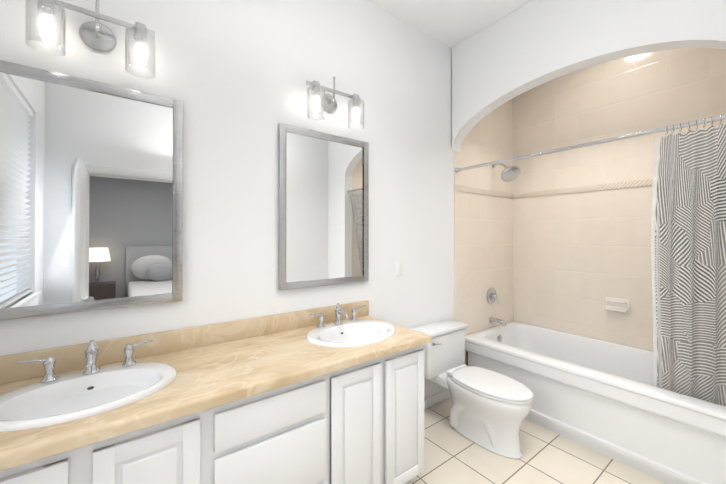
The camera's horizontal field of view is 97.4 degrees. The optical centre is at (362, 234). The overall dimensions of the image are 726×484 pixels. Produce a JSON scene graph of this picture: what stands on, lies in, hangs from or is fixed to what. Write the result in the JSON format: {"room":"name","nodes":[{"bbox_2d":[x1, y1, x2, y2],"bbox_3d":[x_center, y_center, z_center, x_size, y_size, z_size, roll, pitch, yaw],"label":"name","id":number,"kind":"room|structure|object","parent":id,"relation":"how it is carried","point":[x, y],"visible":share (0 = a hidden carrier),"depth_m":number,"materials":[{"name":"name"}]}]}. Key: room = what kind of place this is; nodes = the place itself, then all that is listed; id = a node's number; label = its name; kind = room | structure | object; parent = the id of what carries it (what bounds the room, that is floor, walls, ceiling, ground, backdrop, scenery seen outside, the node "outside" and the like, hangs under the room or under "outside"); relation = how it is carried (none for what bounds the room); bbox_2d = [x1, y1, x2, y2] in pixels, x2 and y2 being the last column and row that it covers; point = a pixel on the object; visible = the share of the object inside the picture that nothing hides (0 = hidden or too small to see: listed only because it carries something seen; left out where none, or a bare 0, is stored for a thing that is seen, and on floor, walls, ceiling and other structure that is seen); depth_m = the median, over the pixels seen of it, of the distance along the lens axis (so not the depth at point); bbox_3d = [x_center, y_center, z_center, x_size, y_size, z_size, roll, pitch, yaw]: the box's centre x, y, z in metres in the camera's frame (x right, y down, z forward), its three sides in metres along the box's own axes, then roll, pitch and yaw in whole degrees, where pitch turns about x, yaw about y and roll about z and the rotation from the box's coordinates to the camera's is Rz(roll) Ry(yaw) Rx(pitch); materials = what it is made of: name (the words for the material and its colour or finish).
{"room":"bathroom","nodes":[
{"label":"bathroom","id":0,"kind":"room"},
{"bbox_2d":[0,300,367,383],"bbox_3d":[-0.751,0.525,1.704,1.976,0.105,0.019,0,0,-37],"label":"backsplash","id":1,"kind":"structure","parent":0,"relation":"attached to","point":[176,340],"depth_m":1.58,"materials":[{"name":"beige stone"}]},
{"bbox_2d":[0,0,453,398],"bbox_3d":[0.024,-0.118,2.371,4.220,3.160,0.100,0,0,-37],"label":"wall","id":2,"kind":"structure","parent":0,"point":[234,76],"depth_m":1.86,"materials":[{"name":"paint"}]},
{"bbox_2d":[25,0,155,78],"bbox_3d":[-1.123,-0.873,1.348,0.412,0.307,0.159,0,0,-37],"label":"sconce","id":3,"kind":"object","parent":2,"relation":"attached to","point":[96,35],"visible":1,"depth_m":1.37,"materials":[{"name":"glass"}]},
{"bbox_2d":[0,60,182,319],"bbox_3d":[-1.171,-0.167,1.391,0.675,0.995,0.023,0,0,-37],"label":"mirror","id":4,"kind":"object","parent":2,"relation":"attached to","point":[91,195],"visible":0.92,"depth_m":1.37,"materials":[{"name":"silver glass"}]},
{"bbox_2d":[278,123,368,290],"bbox_3d":[-0.232,-0.163,2.097,0.667,0.995,0.023,0,0,-37],"label":"mirror","id":5,"kind":"object","parent":2,"relation":"attached to","point":[323,218],"visible":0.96,"depth_m":2.07,"materials":[{"name":"silver glass"}]},
{"bbox_2d":[306,77,363,129],"bbox_3d":[-0.180,-0.868,2.057,0.412,0.307,0.159,0,0,-37],"label":"sconce","id":6,"kind":"object","parent":2,"relation":"attached to","point":[328,104],"visible":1,"depth_m":2.08,"materials":[{"name":"glass"}]},
{"bbox_2d":[396,260,402,275],"bbox_3d":[0.286,0.263,2.494,0.072,0.116,0.010,0,0,-37],"label":"switch plate","id":7,"kind":"object","parent":2,"relation":"attached to","point":[399,267],"visible":1,"depth_m":2.49,"materials":[{"name":"white plastic"}]},
{"bbox_2d":[424,389,450,409],"bbox_3d":[0.420,1.418,2.588,0.958,0.090,0.012,0,0,-37],"label":"baseboard","id":8,"kind":"structure","parent":2,"relation":"attached to","point":[436,399],"depth_m":2.72,"materials":[{"name":"paint"}]},
{"bbox_2d":[366,0,533,47],"bbox_3d":[0.716,-1.754,1.463,4.220,0.100,2.400,0,0,-37],"label":"ceiling","id":9,"kind":"structure","parent":0,"point":[450,23],"depth_m":2.46,"materials":[{"name":"paint"}]},
{"bbox_2d":[409,398,666,483],"bbox_3d":[0.716,1.506,1.441,4.220,0.100,2.400,0,0,-37],"label":"floor","id":10,"kind":"structure","parent":0,"point":[453,455],"depth_m":2.04,"materials":[{"name":"tile"}]},
{"bbox_2d":[0,344,424,483],"bbox_3d":[-0.590,1.035,1.476,1.964,0.840,0.571,0,0,-37],"label":"bathroom vanity","id":11,"kind":"object","parent":10,"relation":"on","point":[333,394],"depth_m":1.33,"materials":[{"name":"paint"}]},
{"bbox_2d":[0,328,430,471],"bbox_3d":[-0.578,0.596,1.473,1.976,0.042,0.596,0,0,-37],"label":"countertop","id":12,"kind":"structure","parent":11,"relation":"on","point":[231,371],"depth_m":1.27,"materials":[{"name":"beige stone"}]},
{"bbox_2d":[20,336,151,383],"bbox_3d":[-1.072,0.491,1.257,0.396,0.131,0.136,0,0,-37],"label":"faucet","id":13,"kind":"object","parent":12,"relation":"on","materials":[{"name":"silver metal"}]},
{"bbox_2d":[0,352,187,439],"bbox_3d":[-1.001,0.633,1.162,0.560,0.156,0.430,0,0,-37],"label":"sink","id":14,"kind":"object","parent":12,"relation":"in","point":[26,405],"depth_m":1.18,"materials":[{"name":"white ceramic"}]},
{"bbox_2d":[308,303,363,327],"bbox_3d":[-0.132,0.496,1.964,0.396,0.131,0.136,0,0,-37],"label":"faucet","id":15,"kind":"object","parent":12,"relation":"on","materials":[{"name":"silver metal"}]},
{"bbox_2d":[292,316,415,355],"bbox_3d":[-0.061,0.638,1.869,0.560,0.156,0.430,0,0,-37],"label":"sink","id":16,"kind":"object","parent":12,"relation":"in","point":[366,330],"depth_m":1.91,"materials":[{"name":"white ceramic"}]},
{"bbox_2d":[411,319,533,458],"bbox_3d":[0.818,1.106,2.363,0.496,0.712,0.846,0,0,-37],"label":"toilet","id":17,"kind":"object","parent":10,"relation":"on","point":[490,410],"visible":0.85,"depth_m":2.24,"materials":[{"name":"white ceramic"}]},
{"bbox_2d":[465,321,725,483],"bbox_3d":[1.812,1.203,2.524,0.939,0.520,1.762,0,0,-37],"label":"tub","id":18,"kind":"object","parent":10,"relation":"on","point":[609,399],"visible":0.81,"depth_m":2.15,"materials":[{"name":"white ceramic"}]},
{"bbox_2d":[452,0,725,151],"bbox_3d":[1.512,-0.120,2.045,0.120,3.160,2.190,0,0,-37],"label":"wall","id":19,"kind":"structure","parent":0,"point":[525,48],"depth_m":2.19,"materials":[{"name":"paint"}]},
{"bbox_2d":[454,98,512,365],"bbox_3d":[1.252,-0.112,3.220,1.037,3.160,0.019,0,0,-37],"label":"wall tile","id":20,"kind":"structure","parent":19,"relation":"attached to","point":[483,230],"depth_m":3.14,"materials":[{"name":"beige tile"}]},
{"bbox_2d":[487,287,505,325],"bbox_3d":[1.356,0.725,3.192,0.172,0.366,0.158,0,0,-37],"label":"tub faucet","id":21,"kind":"object","parent":20,"relation":"attached to","point":[492,296],"visible":1,"depth_m":3.21,"materials":[{"name":"silver metal"}]},
{"bbox_2d":[492,163,520,181],"bbox_3d":[1.394,-0.630,3.151,0.169,0.224,0.286,0,0,-37],"label":"shower head","id":22,"kind":"object","parent":20,"relation":"attached to","point":[510,173],"visible":0.94,"depth_m":3.09},
{"bbox_2d":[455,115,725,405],"bbox_3d":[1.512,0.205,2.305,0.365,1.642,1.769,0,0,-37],"label":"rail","id":23,"kind":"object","parent":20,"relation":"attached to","point":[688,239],"visible":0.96,"depth_m":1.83,"materials":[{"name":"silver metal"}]},
{"bbox_2d":[655,124,725,405],"bbox_3d":[1.902,0.231,1.789,0.336,1.583,0.448,0,0,-37],"label":"shower curtain","id":24,"kind":"object","parent":23,"relation":"hanging from","point":[690,167],"depth_m":1.82,"materials":[{"name":"fabric"}]},
{"bbox_2d":[513,48,725,350],"bbox_3d":[2.191,-0.115,2.819,0.019,3.160,1.770,0,0,-37],"label":"wall tile","id":25,"kind":"structure","parent":0,"point":[581,234],"depth_m":2.90,"materials":[{"name":"beige tile"}]},
{"bbox_2d":[605,297,629,312],"bbox_3d":[2.193,0.615,2.759,0.060,0.116,0.170,0,0,-37],"label":"soap dish","id":26,"kind":"object","parent":25,"relation":"attached to","point":[618,305],"visible":1,"depth_m":2.75,"materials":[{"name":"white ceramic"}]}
]}

